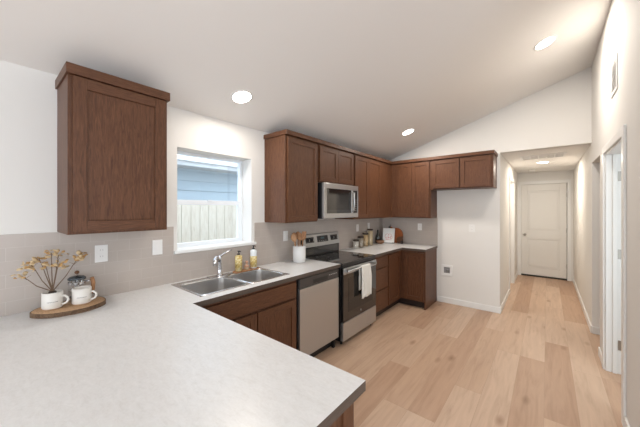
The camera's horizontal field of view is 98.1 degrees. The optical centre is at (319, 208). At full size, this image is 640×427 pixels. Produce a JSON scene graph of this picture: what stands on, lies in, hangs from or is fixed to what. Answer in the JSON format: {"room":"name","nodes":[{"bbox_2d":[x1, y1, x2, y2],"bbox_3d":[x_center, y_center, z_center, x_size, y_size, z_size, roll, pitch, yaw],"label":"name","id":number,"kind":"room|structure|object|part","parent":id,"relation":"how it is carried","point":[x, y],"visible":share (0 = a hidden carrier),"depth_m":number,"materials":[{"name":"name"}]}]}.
{"room":"kitchen","nodes":[
{"label":"kitchen","id":0,"kind":"room"},
{"bbox_2d":[0,60,382,316],"bbox_3d":[-1.695,0.274,1.881,0.223,2.500,9.066,0,0,39],"label":"wall","id":1,"kind":"structure","parent":0,"point":[28,96],"depth_m":1.91,"materials":[{"name":"white paint"}]},
{"bbox_2d":[95,245,107,262],"bbox_3d":[-1.513,0.309,1.923,0.007,0.117,0.072,0,0,39],"label":"wall outlet","id":2,"kind":"object","parent":1,"relation":"attached to","point":[101,251],"visible":1,"depth_m":1.92,"materials":[{"name":"white plastic"}]},
{"bbox_2d":[55,61,169,234],"bbox_3d":[-1.358,-0.333,1.847,0.358,0.957,0.544,0,0,39],"label":"upper cabinet","id":3,"kind":"object","parent":1,"relation":"attached to","point":[112,130],"visible":1,"depth_m":1.70,"materials":[{"name":"brown wood"}]},
{"bbox_3d":[-1.358,-0.782,1.847,0.358,0.057,0.544,0,0,39],"label":"crown moulding","id":4,"kind":"part","parent":3,"relation":"part of","materials":[{"name":"brown wood"}]},
{"bbox_2d":[153,240,161,254],"bbox_3d":[-1.285,0.304,2.200,0.008,0.117,0.072,0,0,39],"label":"wall switch","id":5,"kind":"object","parent":1,"relation":"attached to","point":[157,244],"visible":1,"depth_m":2.19,"materials":[{"name":"white plastic"}]},
{"bbox_2d":[174,151,255,253],"bbox_3d":[-1.023,-0.073,2.684,0.238,0.895,0.830,0,0,39],"label":"window","id":6,"kind":"structure","parent":1,"relation":"in","point":[186,247],"depth_m":2.76,"materials":[{"name":"white plastic"}]},
{"bbox_3d":[-1.098,0.122,2.732,0.032,0.411,0.701,0,0,39],"label":"sash","id":7,"kind":"part","parent":6,"relation":"part of","materials":[{"name":"white plastic"}]},
{"bbox_3d":[-1.004,0.360,2.668,0.188,0.027,0.830,0,0,39],"label":"sill","id":8,"kind":"part","parent":6,"relation":"part of","materials":[{"name":"white paint"}]},
{"bbox_2d":[283,231,287,240],"bbox_3d":[-0.404,0.319,3.277,0.008,0.117,0.072,0,0,39],"label":"wall switch","id":9,"kind":"object","parent":1,"relation":"attached to","point":[285,233],"visible":1,"depth_m":3.27,"materials":[{"name":"white plastic"}]},
{"bbox_2d":[264,135,317,222],"bbox_3d":[-0.314,-0.307,3.132,0.348,0.907,0.508,0,0,39],"label":"upper cabinet","id":10,"kind":"object","parent":1,"relation":"attached to","point":[290,163],"visible":1,"depth_m":2.97,"materials":[{"name":"brown wood"}]},
{"bbox_3d":[-0.183,-0.304,3.033,0.019,0.873,0.472,0,0,39],"label":"door","id":11,"kind":"part","parent":10,"relation":"part of","materials":[{"name":"brown wood"}]},
{"bbox_2d":[317,144,353,185],"bbox_3d":[0.097,-0.537,3.635,0.348,0.447,0.738,0,0,39],"label":"upper cabinet","id":12,"kind":"object","parent":1,"relation":"attached to","point":[335,166],"visible":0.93,"depth_m":3.48,"materials":[{"name":"brown wood"}]},
{"bbox_3d":[0.110,-0.534,3.390,0.019,0.413,0.359,0,0,39],"label":"door","id":13,"kind":"part","parent":12,"relation":"part of","materials":[{"name":"brown wood"}]},
{"bbox_2d":[318,182,357,218],"bbox_3d":[0.148,-0.094,3.607,0.444,0.424,0.752,0,0,39],"label":"microwave","id":14,"kind":"object","parent":12,"relation":"attached to","point":[334,200],"visible":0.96,"depth_m":3.41,"materials":[{"name":"silver metal"}]},
{"bbox_3d":[0.235,-0.095,3.465,0.026,0.298,0.532,0,0,39],"label":"glass","id":15,"kind":"part","parent":14,"relation":"part of","materials":[{"name":"black glass"}]},
{"bbox_3d":[0.465,-0.095,3.745,0.027,0.298,0.109,0,0,39],"label":"control panel","id":16,"kind":"part","parent":14,"relation":"part of","materials":[{"name":"black plastic"}]},
{"bbox_3d":[0.339,-0.534,3.671,0.019,0.413,0.359,0,0,39],"label":"door","id":17,"kind":"part","parent":12,"relation":"part of","materials":[{"name":"brown wood"}]},
{"bbox_2d":[335,154,390,218],"bbox_3d":[0.830,-0.307,4.531,0.348,0.907,1.526,0,0,39],"label":"upper cabinet","id":18,"kind":"object","parent":1,"relation":"attached to","point":[372,178],"visible":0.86,"depth_m":4.23,"materials":[{"name":"brown wood"}]},
{"bbox_3d":[0.600,-0.304,3.989,0.019,0.873,0.375,0,0,39],"label":"door","id":19,"kind":"part","parent":18,"relation":"part of","materials":[{"name":"brown wood"}]},
{"bbox_3d":[0.843,-0.304,4.287,0.019,0.873,0.386,0,0,39],"label":"door","id":20,"kind":"part","parent":18,"relation":"part of","materials":[{"name":"brown wood"}]},
{"bbox_2d":[264,129,497,164],"bbox_3d":[0.993,-0.784,3.550,1.842,0.044,2.838,0,0,39],"label":"crown molding","id":21,"kind":"structure","parent":18,"relation":"attached to","point":[286,131],"depth_m":3.82,"materials":[{"name":"brown wood"}]},
{"bbox_2d":[0,0,611,173],"bbox_3d":[1.531,-1.831,1.248,5.910,2.077,12.170,0,0,39],"label":"ceiling","id":22,"kind":"structure","parent":0,"point":[358,75],"depth_m":2.24,"materials":[{"name":"white paint"}]},
{"bbox_2d":[230,90,252,103],"bbox_3d":[-0.672,-0.962,2.394,0.182,0.063,0.191,0,0,45],"label":"recessed light","id":23,"kind":"object","parent":22,"relation":"in","point":[239,96],"visible":1,"depth_m":2.39,"materials":[{"name":"white"}]},
{"bbox_2d":[233,92,250,102],"bbox_3d":[-0.672,-0.961,2.393,0.156,0.001,0.156,-23,-14,37],"label":"diffuser","id":24,"kind":"object","parent":23,"relation":"attached to","point":[240,97],"depth_m":2.39,"materials":[{"name":"white plastic"}]},
{"bbox_2d":[401,128,414,135],"bbox_3d":[1.278,-1.115,4.037,0.182,0.063,0.191,0,0,45],"label":"recessed light","id":25,"kind":"object","parent":22,"relation":"in","point":[409,131],"visible":1,"depth_m":4.03,"materials":[{"name":"white"}]},
{"bbox_2d":[403,129,412,134],"bbox_3d":[1.279,-1.114,4.036,0.156,0.001,0.156,-23,-14,37],"label":"diffuser","id":26,"kind":"object","parent":25,"relation":"attached to","point":[408,131],"depth_m":4.04,"materials":[{"name":"white plastic"}]},
{"bbox_2d":[520,152,566,159],"bbox_3d":[3.467,-0.817,4.334,0.560,0.008,0.380,0,0,39],"label":"ceiling vent","id":27,"kind":"object","parent":22,"relation":"in","point":[562,154],"visible":1,"depth_m":4.32,"materials":[{"name":"white metal"}]},
{"bbox_2d":[533,35,556,50],"bbox_3d":[2.200,-1.620,2.717,0.182,0.063,0.191,0,0,34],"label":"recessed light","id":28,"kind":"object","parent":22,"relation":"in","point":[544,43],"visible":1,"depth_m":2.71,"materials":[{"name":"white plastic"}]},
{"bbox_2d":[536,37,554,49],"bbox_3d":[2.201,-1.619,2.716,0.156,0.001,0.156,-23,-14,37],"label":"diffuser","id":29,"kind":"object","parent":28,"relation":"attached to","point":[547,41],"depth_m":2.71,"materials":[{"name":"white plastic"}]},
{"bbox_2d":[314,275,622,426],"bbox_3d":[1.540,1.574,1.259,5.910,0.100,12.200,0,0,39],"label":"floor","id":30,"kind":"structure","parent":0,"point":[536,362],"depth_m":2.70,"materials":[{"name":"brown wood"}]},
{"bbox_2d":[202,280,295,348],"bbox_3d":[-0.755,1.085,2.382,0.605,0.877,0.993,0,0,39],"label":"base cabinet","id":31,"kind":"object","parent":30,"relation":"on","point":[270,312],"visible":0.29,"depth_m":2.31,"materials":[{"name":"brown wood"}]},
{"bbox_3d":[-0.651,1.119,2.046,0.019,0.575,0.453,0,0,39],"label":"door","id":32,"kind":"part","parent":31,"relation":"part of","materials":[{"name":"brown wood"}]},
{"bbox_3d":[-0.510,0.743,2.219,0.019,0.138,0.900,0,0,39],"label":"drawer","id":33,"kind":"part","parent":31,"relation":"part of","materials":[{"name":"brown wood"}]},
{"bbox_3d":[-0.363,1.119,2.398,0.019,0.575,0.437,0,0,39],"label":"door","id":34,"kind":"part","parent":31,"relation":"part of","materials":[{"name":"brown wood"}]},
{"bbox_2d":[296,268,338,356],"bbox_3d":[-0.224,1.087,3.007,0.605,0.874,0.634,0,0,39],"label":"dishwasher","id":35,"kind":"object","parent":30,"relation":"on","point":[317,295],"visible":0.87,"depth_m":2.77,"materials":[{"name":"silver metal"}]},
{"bbox_3d":[-0.001,0.702,2.826,0.025,0.091,0.620,0,0,39],"label":"control panel","id":36,"kind":"part","parent":35,"relation":"part of","materials":[{"name":"grey"}]},
{"bbox_3d":[0.006,0.712,2.814,0.002,0.039,0.230,0,0,39],"label":"pocket handle","id":37,"kind":"part","parent":35,"relation":"part of","materials":[{"name":"black plastic"}]},
{"bbox_2d":[301,231,376,343],"bbox_3d":[0.265,0.926,3.545,0.686,1.196,0.762,0,0,39],"label":"range","id":38,"kind":"object","parent":30,"relation":"on","point":[356,313],"visible":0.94,"depth_m":3.36,"materials":[{"name":"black metal"}]},
{"bbox_3d":[0.021,0.395,3.744,0.056,0.134,0.758,0,0,39],"label":"control panel","id":39,"kind":"part","parent":38,"relation":"part of","materials":[{"name":"silver metal"}]},
{"bbox_3d":[0.039,0.525,3.730,0.013,0.127,0.760,0,0,39],"label":"trim","id":40,"kind":"part","parent":38,"relation":"part of","materials":[{"name":"black metal"}]},
{"bbox_2d":[306,251,375,264],"bbox_3d":[0.263,0.611,3.547,0.587,0.016,0.762,0,0,39],"label":"cooktop","id":41,"kind":"object","parent":38,"relation":"in","point":[340,257],"depth_m":3.51,"materials":[{"name":"black glass"}]},
{"bbox_3d":[0.477,0.637,3.372,0.034,0.034,0.760,0,0,39],"label":"trim","id":42,"kind":"part","parent":38,"relation":"part of","materials":[{"name":"black plastic"}]},
{"bbox_3d":[0.481,1.369,3.368,0.040,0.201,0.752,0,0,39],"label":"storage drawer","id":43,"kind":"part","parent":38,"relation":"part of","materials":[{"name":"silver metal"}]},
{"bbox_3d":[0.481,0.962,3.368,0.040,0.600,0.752,0,0,39],"label":"oven door","id":44,"kind":"part","parent":38,"relation":"part of","materials":[{"name":"black glass"}]},
{"bbox_3d":[0.494,0.697,3.358,0.016,0.070,0.752,0,0,39],"label":"door trim","id":45,"kind":"part","parent":38,"relation":"part of","materials":[{"name":"silver metal"}]},
{"bbox_3d":[0.506,0.692,3.332,0.044,0.028,0.665,0,0,39],"label":"handle","id":46,"kind":"part","parent":38,"relation":"part of","materials":[{"name":"silver metal"}]},
{"bbox_2d":[359,263,371,298],"bbox_3d":[0.550,0.865,3.358,0.058,0.384,0.228,0,0,39],"label":"dish towel","id":47,"kind":"object","parent":38,"relation":"hanging from","point":[365,274],"visible":1,"depth_m":3.33,"materials":[{"name":"white fabric"}]},
{"bbox_2d":[330,403,353,426],"bbox_3d":[-0.792,1.085,1.335,1.873,0.877,0.623,0,0,39],"label":"base cabinet","id":48,"kind":"object","parent":30,"relation":"on","point":[346,419],"visible":0.02,"depth_m":0.93,"materials":[{"name":"brown wood"}]},
{"bbox_2d":[0,259,365,426],"bbox_3d":[-0.363,0.628,1.840,1.892,0.036,2.668,0,0,39],"label":"countertop","id":49,"kind":"structure","parent":48,"relation":"on","point":[151,356],"depth_m":1.04,"materials":[{"name":"laminate"}]},
{"bbox_2d":[30,297,105,318],"bbox_3d":[-1.518,0.597,1.690,0.266,0.026,0.344,0,0,39],"label":"board","id":50,"kind":"object","parent":49,"relation":"on","point":[67,309],"visible":0.8,"depth_m":1.61,"materials":[{"name":"brown wood"}]},
{"bbox_2d":[41,289,69,310],"bbox_3d":[-1.560,0.535,1.636,0.098,0.099,0.116,0,0,39],"label":"mug","id":51,"kind":"object","parent":50,"relation":"on","point":[53,301],"visible":0.98,"depth_m":1.60,"materials":[{"name":"white ceramic"}]},
{"bbox_2d":[10,249,87,293],"bbox_3d":[-1.576,0.403,1.624,0.144,0.338,0.332,0,0,29],"label":"branch","id":52,"kind":"object","parent":51,"relation":"in","point":[81,256],"visible":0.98,"depth_m":1.62,"materials":[{"name":"brown plant"}]},
{"bbox_2d":[10,271,27,278],"bbox_3d":[-1.625,0.363,1.503,0.057,0.040,0.064,0,0,-32],"label":"flower","id":53,"kind":"object","parent":52,"relation":"on","point":[24,273],"depth_m":1.51,"materials":[{"name":"beige plant"}]},
{"bbox_2d":[16,260,46,271],"bbox_3d":[-1.582,0.315,1.530,0.072,0.072,0.119,0,0,39],"label":"flower","id":54,"kind":"object","parent":52,"relation":"on","point":[31,264],"depth_m":1.52,"materials":[{"name":"yellow plant"}]},
{"bbox_2d":[32,255,47,261],"bbox_3d":[-1.625,0.289,1.611,0.068,0.034,0.077,0,0,18],"label":"flower","id":55,"kind":"object","parent":52,"relation":"on","point":[46,256],"depth_m":1.60,"materials":[{"name":"yellow plant"}]},
{"bbox_2d":[40,262,53,269],"bbox_3d":[-1.583,0.329,1.612,0.069,0.048,0.042,0,0,-7],"label":"flower","id":56,"kind":"object","parent":52,"relation":"on","point":[43,267],"depth_m":1.61,"materials":[{"name":"yellow plant"}]},
{"bbox_2d":[44,249,56,257],"bbox_3d":[-1.567,0.258,1.620,0.066,0.049,0.064,0,0,39],"label":"flower","id":57,"kind":"object","parent":52,"relation":"on","point":[55,251],"depth_m":1.62,"materials":[{"name":"beige plant"}]},
{"bbox_3d":[-1.569,0.385,1.627,0.008,0.259,0.024,0,0,-11],"label":"stem","id":58,"kind":"part","parent":52,"relation":"part of","materials":[{"name":"brown plant"}]},
{"bbox_2d":[51,259,68,268],"bbox_3d":[-1.536,0.328,1.642,0.073,0.056,0.078,0,0,39],"label":"flower","id":59,"kind":"object","parent":52,"relation":"on","point":[60,264],"depth_m":1.64,"materials":[{"name":"yellow plant"}]},
{"bbox_2d":[53,249,68,257],"bbox_3d":[-1.556,0.264,1.669,0.056,0.052,0.073,0,0,39],"label":"flower","id":60,"kind":"object","parent":52,"relation":"on","point":[55,253],"depth_m":1.65,"materials":[{"name":"beige plant"}]},
{"bbox_3d":[-1.530,0.405,1.673,0.011,0.219,0.127,0,0,43],"label":"stem","id":61,"kind":"part","parent":52,"relation":"part of","materials":[{"name":"brown plant"}]},
{"bbox_2d":[73,250,87,260],"bbox_3d":[-1.484,0.290,1.720,0.069,0.067,0.070,0,0,21],"label":"flower","id":62,"kind":"object","parent":52,"relation":"on","point":[81,257],"depth_m":1.72,"materials":[{"name":"yellow plant"}]},
{"bbox_3d":[-1.508,0.536,1.645,0.041,0.060,0.011,0,0,-15],"label":"handle","id":63,"kind":"part","parent":51,"relation":"part of","materials":[{"name":"white ceramic"}]},
{"bbox_2d":[67,270,94,301],"bbox_3d":[-1.538,0.489,1.786,0.131,0.189,0.092,0,0,-17],"label":"press","id":64,"kind":"object","parent":50,"relation":"on","point":[77,278],"visible":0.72,"depth_m":1.77,"materials":[{"name":"clear glass"}]},
{"bbox_3d":[-1.557,0.438,1.780,0.092,0.024,0.092,0,0,39],"label":"lid","id":65,"kind":"part","parent":64,"relation":"part of","materials":[{"name":"grey metal"}]},
{"bbox_3d":[-1.557,0.525,1.780,0.094,0.118,0.089,0,0,39],"label":"frame","id":66,"kind":"part","parent":64,"relation":"part of","materials":[{"name":"silver metal"}]},
{"bbox_3d":[-1.505,0.502,1.825,0.024,0.109,0.048,0,0,39],"label":"handle","id":67,"kind":"part","parent":64,"relation":"part of","materials":[{"name":"brown wood"}]},
{"bbox_2d":[72,286,97,305],"bbox_3d":[-1.463,0.535,1.723,0.098,0.099,0.116,0,0,39],"label":"mug","id":68,"kind":"object","parent":50,"relation":"on","point":[81,295],"visible":1,"depth_m":1.69,"materials":[{"name":"white ceramic"}]},
{"bbox_3d":[-1.411,0.536,1.732,0.041,0.060,0.011,0,0,-15],"label":"handle","id":69,"kind":"part","parent":68,"relation":"part of","materials":[{"name":"white ceramic"}]},
{"bbox_2d":[207,249,231,277],"bbox_3d":[-0.876,0.491,2.487,0.155,0.228,0.242,0,0,39],"label":"faucet","id":70,"kind":"object","parent":49,"relation":"on","point":[217,261],"visible":1,"depth_m":2.50,"materials":[{"name":"silver metal"}]},
{"bbox_2d":[171,268,288,296],"bbox_3d":[-0.737,0.703,2.410,0.477,0.196,0.863,0,0,39],"label":"sink","id":71,"kind":"object","parent":49,"relation":"in","point":[201,287],"visible":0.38,"depth_m":2.44,"materials":[{"name":"silver metal"}]},
{"bbox_3d":[-0.854,0.708,2.235,0.383,0.187,0.391,0,0,39],"label":"bowl","id":72,"kind":"part","parent":71,"relation":"part of","materials":[{"name":"silver metal"}]},
{"bbox_3d":[-0.590,0.708,2.559,0.383,0.187,0.391,0,0,39],"label":"bowl","id":73,"kind":"part","parent":71,"relation":"part of","materials":[{"name":"silver metal"}]},
{"bbox_2d":[233,267,259,272],"bbox_3d":[-0.723,0.600,2.733,0.070,0.011,0.285,0,0,39],"label":"wooden tray","id":74,"kind":"object","parent":49,"relation":"on","point":[249,269],"visible":0.8,"depth_m":2.71,"materials":[{"name":"brown wood"}]},
{"bbox_2d":[235,251,241,270],"bbox_3d":[-0.780,0.497,2.664,0.067,0.192,0.067,0,0,39],"label":"soap bottle","id":75,"kind":"object","parent":74,"relation":"on","point":[238,258],"visible":1,"depth_m":2.64,"materials":[{"name":"yellow plastic"}]},
{"bbox_2d":[244,261,248,269],"bbox_3d":[-0.722,0.551,2.735,0.048,0.086,0.048,0,0,39],"label":"dish brush","id":76,"kind":"object","parent":74,"relation":"on","point":[246,267],"visible":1,"depth_m":2.72,"materials":[{"name":"beige"}]},
{"bbox_2d":[250,245,256,267],"bbox_3d":[-0.670,0.480,2.798,0.067,0.227,0.067,0,0,39],"label":"soap bottle","id":77,"kind":"object","parent":74,"relation":"on","point":[253,253],"visible":1,"depth_m":2.77,"materials":[{"name":"white"}]},
{"bbox_2d":[293,245,305,262],"bbox_3d":[-0.240,0.517,3.213,0.150,0.186,0.150,0,0,39],"label":"utensil crock","id":78,"kind":"object","parent":49,"relation":"on","point":[299,252],"visible":0.95,"depth_m":3.15,"materials":[{"name":"white ceramic"}]},
{"bbox_2d":[291,234,296,245],"bbox_3d":[-0.284,0.439,3.166,0.096,0.308,0.038,0,0,-32],"label":"wooden spoon","id":79,"kind":"object","parent":78,"relation":"in","point":[293,237],"visible":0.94,"depth_m":3.15,"materials":[{"name":"brown wood"}]},
{"bbox_2d":[291,234,296,241],"bbox_3d":[-0.299,0.330,3.155,0.069,0.089,0.022,0,0,0],"label":"bowl","id":80,"kind":"object","parent":79,"relation":"on","point":[293,237],"depth_m":3.15,"materials":[{"name":"brown wood"}]},
{"bbox_2d":[302,231,306,245],"bbox_3d":[-0.193,0.427,3.227,0.074,0.330,0.019,0,0,-16],"label":"wooden spatula","id":81,"kind":"object","parent":78,"relation":"in","point":[303,232],"visible":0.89,"depth_m":3.23,"materials":[{"name":"brown wood"}]},
{"bbox_3d":[-0.185,0.307,3.228,0.058,0.089,0.009,0,0,0],"label":"blade","id":82,"kind":"part","parent":81,"relation":"part of","materials":[{"name":"brown wood"}]},
{"bbox_2d":[376,254,387,316],"bbox_3d":[0.615,1.085,4.056,0.605,0.877,0.466,0,0,39],"label":"base cabinet","id":83,"kind":"object","parent":30,"relation":"on","point":[382,261],"visible":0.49,"depth_m":3.90,"materials":[{"name":"brown wood"}]},
{"bbox_3d":[0.842,1.270,3.872,0.019,0.273,0.436,0,0,39],"label":"drawer","id":84,"kind":"part","parent":83,"relation":"part of","materials":[{"name":"brown wood"}]},
{"bbox_3d":[0.842,0.977,3.872,0.019,0.285,0.436,0,0,39],"label":"drawer","id":85,"kind":"part","parent":83,"relation":"part of","materials":[{"name":"brown wood"}]},
{"bbox_3d":[0.842,0.747,3.872,0.019,0.145,0.436,0,0,39],"label":"drawer","id":86,"kind":"part","parent":83,"relation":"part of","materials":[{"name":"brown wood"}]},
{"bbox_2d":[383,248,436,311],"bbox_3d":[1.234,1.085,4.519,0.979,0.877,1.030,0,0,39],"label":"base cabinet","id":87,"kind":"object","parent":30,"relation":"on","point":[412,275],"visible":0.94,"depth_m":4.29,"materials":[{"name":"brown wood"}]},
{"bbox_2d":[339,243,437,256],"bbox_3d":[1.090,0.628,4.331,0.987,0.036,1.491,0,0,39],"label":"countertop","id":88,"kind":"structure","parent":87,"relation":"on","point":[376,249],"depth_m":4.28,"materials":[{"name":"stone"}]},
{"bbox_2d":[353,239,358,247],"bbox_3d":[0.556,0.543,4.312,0.102,0.134,0.102,0,0,39],"label":"canister","id":89,"kind":"object","parent":88,"relation":"on","point":[355,241],"visible":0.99,"depth_m":4.28,"materials":[{"name":"clear glass"}]},
{"bbox_2d":[357,236,363,246],"bbox_3d":[0.648,0.523,4.425,0.102,0.174,0.102,0,0,39],"label":"canister","id":90,"kind":"object","parent":88,"relation":"on","point":[360,238],"visible":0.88,"depth_m":4.39,"materials":[{"name":"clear glass"}]},
{"bbox_2d":[362,233,368,245],"bbox_3d":[0.743,0.500,4.541,0.102,0.219,0.102,0,0,39],"label":"canister","id":91,"kind":"object","parent":88,"relation":"on","point":[365,239],"visible":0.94,"depth_m":4.50,"materials":[{"name":"clear glass"}]},
{"bbox_2d":[367,229,372,244],"bbox_3d":[0.841,0.471,4.661,0.102,0.277,0.102,0,0,39],"label":"canister","id":92,"kind":"object","parent":88,"relation":"on","point":[370,235],"visible":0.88,"depth_m":4.62,"materials":[{"name":"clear glass"}]},
{"bbox_2d":[376,230,379,239],"bbox_3d":[1.034,0.491,4.968,0.080,0.238,0.080,0,0,39],"label":"oil bottle","id":93,"kind":"object","parent":88,"relation":"on","point":[377,234],"visible":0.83,"depth_m":4.94,"materials":[{"name":"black glass"}]},
{"bbox_2d":[376,240,383,243],"bbox_3d":[1.047,0.579,4.853,0.148,0.062,0.148,0,0,39],"label":"wooden bowl","id":94,"kind":"object","parent":88,"relation":"on","point":[377,241],"visible":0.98,"depth_m":4.81,"materials":[{"name":"brown wood"}]},
{"bbox_2d":[391,227,402,242],"bbox_3d":[1.367,0.465,5.013,0.270,0.289,0.062,0,0,39],"label":"serving board","id":95,"kind":"object","parent":88,"relation":"on","point":[398,232],"visible":0.59,"depth_m":4.99,"materials":[{"name":"brown wood"}]},
{"bbox_2d":[396,236,402,242],"bbox_3d":[1.413,0.545,4.919,0.120,0.130,0.034,0,0,39],"label":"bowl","id":96,"kind":"object","parent":88,"relation":"on","point":[398,239],"visible":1,"depth_m":4.91,"materials":[{"name":"brown wood"}]},
{"bbox_3d":[1.225,0.446,4.955,0.174,0.328,0.129,0,0,39],"label":"card stand","id":97,"kind":"object","parent":88,"relation":"on","visible":0},
{"bbox_2d":[383,228,394,242],"bbox_3d":[1.222,0.472,4.945,0.219,0.255,0.021,0,0,18],"label":"picture card","id":98,"kind":"object","parent":97,"relation":"on","point":[388,233],"visible":0.99,"depth_m":4.94,"materials":[{"name":"white paper"}]},
{"bbox_3d":[1.131,1.040,4.225,0.019,0.733,0.408,0,0,39],"label":"door","id":99,"kind":"part","parent":87,"relation":"part of","materials":[{"name":"brown wood"}]},
{"bbox_3d":[1.448,1.040,4.293,0.315,0.733,0.019,0,0,39],"label":"door","id":100,"kind":"part","parent":87,"relation":"part of","materials":[{"name":"brown wood"}]},
{"bbox_3d":[1.750,1.085,4.392,0.020,0.877,0.546,0,0,39],"label":"panel","id":101,"kind":"part","parent":87,"relation":"part of","materials":[{"name":"brown wood"}]},
{"bbox_2d":[383,66,591,306],"bbox_3d":[2.287,-0.146,4.395,2.875,3.340,0.123,0,0,39],"label":"wall","id":102,"kind":"structure","parent":0,"point":[558,115],"depth_m":4.16,"materials":[{"name":"white paint"}]},
{"bbox_2d":[391,160,436,217],"bbox_3d":[1.576,-0.307,4.681,0.655,0.907,0.350,0,0,39],"label":"upper cabinet","id":103,"kind":"object","parent":102,"relation":"attached to","point":[412,196],"visible":0.97,"depth_m":4.53,"materials":[{"name":"brown wood"}]},
{"bbox_3d":[1.390,-0.304,4.619,0.273,0.873,0.019,0,0,39],"label":"door","id":104,"kind":"part","parent":103,"relation":"part of","materials":[{"name":"brown wood"}]},
{"bbox_3d":[1.606,-0.304,4.443,0.276,0.873,0.019,0,0,39],"label":"door","id":105,"kind":"part","parent":103,"relation":"part of","materials":[{"name":"brown wood"}]},
{"bbox_2d":[441,264,452,275],"bbox_3d":[2.056,0.994,4.504,0.170,0.170,0.020,0,0,39],"label":"water supply box","id":106,"kind":"object","parent":102,"relation":"attached to","point":[447,270],"visible":1,"depth_m":4.50,"materials":[{"name":"white plastic"}]},
{"bbox_2d":[431,154,496,190],"bbox_3d":[2.157,-0.531,4.206,0.843,0.460,0.350,0,0,39],"label":"upper cabinet","id":107,"kind":"object","parent":102,"relation":"attached to","point":[477,171],"visible":1,"depth_m":4.04,"materials":[{"name":"brown wood"}]},
{"bbox_3d":[1.897,-0.529,4.204,0.383,0.423,0.019,0,0,39],"label":"door","id":108,"kind":"part","parent":107,"relation":"part of","materials":[{"name":"brown wood"}]},
{"bbox_3d":[2.206,-0.529,3.951,0.384,0.423,0.019,0,0,39],"label":"door","id":109,"kind":"part","parent":107,"relation":"part of","materials":[{"name":"brown wood"}]},
{"bbox_2d":[437,296,500,313],"bbox_3d":[2.286,1.480,4.317,0.882,0.088,0.014,0,0,39],"label":"baseboard","id":110,"kind":"structure","parent":102,"relation":"attached to","point":[489,308],"depth_m":4.28,"materials":[{"name":"white wood"}]},
{"bbox_2d":[469,224,474,231],"bbox_3d":[2.338,0.299,4.280,0.085,0.120,0.007,0,0,39],"label":"wall outlet","id":111,"kind":"object","parent":102,"relation":"attached to","point":[471,226],"visible":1,"depth_m":4.28,"materials":[{"name":"white plastic"}]},
{"bbox_2d":[501,155,517,303],"bbox_3d":[3.597,0.327,5.333,0.115,2.395,2.989,0,0,39],"label":"wall","id":112,"kind":"structure","parent":0,"point":[507,170],"depth_m":4.60,"materials":[{"name":"white paint"}]},
{"bbox_2d":[500,289,509,311],"bbox_3d":[3.018,1.480,4.524,0.014,0.088,1.234,0,0,39],"label":"baseboard","id":113,"kind":"structure","parent":112,"relation":"attached to","point":[508,292],"depth_m":4.45,"materials":[{"name":"white wood"}]},
{"bbox_2d":[509,176,514,288],"bbox_3d":[3.660,0.463,5.398,0.131,2.122,0.934,0,0,39],"label":"door","id":114,"kind":"structure","parent":112,"relation":"in","point":[511,180],"depth_m":5.68,"materials":[{"name":"white wood"}]},
{"bbox_2d":[518,170,572,280],"bbox_3d":[4.997,0.327,6.196,1.190,2.395,0.120,0,0,39],"label":"wall","id":115,"kind":"structure","parent":0,"point":[566,174],"depth_m":6.01,"materials":[{"name":"white paint"}]},
{"bbox_2d":[517,179,570,280],"bbox_3d":[4.976,0.451,6.198,0.929,2.147,0.185,0,0,39],"label":"door","id":116,"kind":"structure","parent":115,"relation":"in","point":[543,207],"depth_m":6.17,"materials":[{"name":"white wood"}]},
{"bbox_2d":[573,0,639,426],"bbox_3d":[3.507,-0.161,3.526,0.115,3.370,5.900,0,0,39],"label":"wall","id":117,"kind":"structure","parent":0,"point":[620,34],"depth_m":2.24,"materials":[{"name":"white paint"}]},
{"bbox_2d":[572,277,591,332],"bbox_3d":[4.329,1.480,4.632,0.014,0.088,3.148,0,0,39],"label":"baseboard","id":118,"kind":"structure","parent":117,"relation":"attached to","point":[573,280],"depth_m":4.08,"materials":[{"name":"white wood"}]},
{"bbox_2d":[598,347,601,363],"bbox_3d":[2.824,1.480,2.793,0.014,0.088,0.270,0,0,39],"label":"baseboard","id":119,"kind":"structure","parent":117,"relation":"attached to","point":[599,349],"depth_m":2.80,"materials":[{"name":"white wood"}]},
{"bbox_2d":[611,52,617,97],"bbox_3d":[2.390,-1.076,2.257,0.008,0.280,0.260,0,0,39],"label":"air vent","id":120,"kind":"object","parent":117,"relation":"in","point":[614,66],"visible":1,"depth_m":2.23,"materials":[{"name":"white metal"}]},
{"bbox_2d":[624,416,629,426],"bbox_3d":[1.853,1.480,1.605,0.014,0.088,0.830,0,0,39],"label":"baseboard","id":121,"kind":"structure","parent":117,"relation":"attached to","point":[626,423],"depth_m":1.89,"materials":[{"name":"white wood"}]},
{"bbox_3d":[3.361,0.324,1.708,1.960,2.400,2.900,0,0,39],"label":"wall","id":122,"kind":"structure","parent":0,"visible":0},
{"bbox_2d":[592,326,599,334],"bbox_3d":[3.749,1.480,3.064,1.075,0.088,0.014,0,0,39],"label":"baseboard opening","id":123,"kind":"structure","parent":122,"relation":"attached to","point":[595,330],"depth_m":3.38,"materials":[{"name":"white"}]},
{"bbox_2d":[602,124,625,426],"bbox_3d":[2.784,0.469,2.015,0.941,2.111,0.977,0,0,39],"label":"door","id":124,"kind":"structure","parent":122,"relation":"in","point":[614,160],"depth_m":2.57,"materials":[{"name":"white wood"}]},
{"label":"outside","id":125,"kind":"structure","parent":0,"visible":0},
{"bbox_3d":[-2.274,1.774,6.381,6.400,0.100,17.000,0,0,39],"label":"ground","id":126,"kind":"structure","parent":125,"visible":0},
{"bbox_2d":[177,205,235,242],"bbox_3d":[-1.842,0.822,4.557,0.058,1.804,4.923,0,0,39],"label":"fence","id":127,"kind":"object","parent":126,"relation":"on","point":[194,222],"visible":0.02,"depth_m":4.50,"materials":[{"name":"white wood"}]},
{"bbox_2d":[177,154,236,200],"bbox_3d":[-1.821,-0.081,6.011,0.770,3.610,11.000,0,0,39],"label":"house","id":128,"kind":"structure","parent":126,"relation":"on","point":[198,178],"depth_m":5.60,"materials":[{"name":"blue"}]}
]}

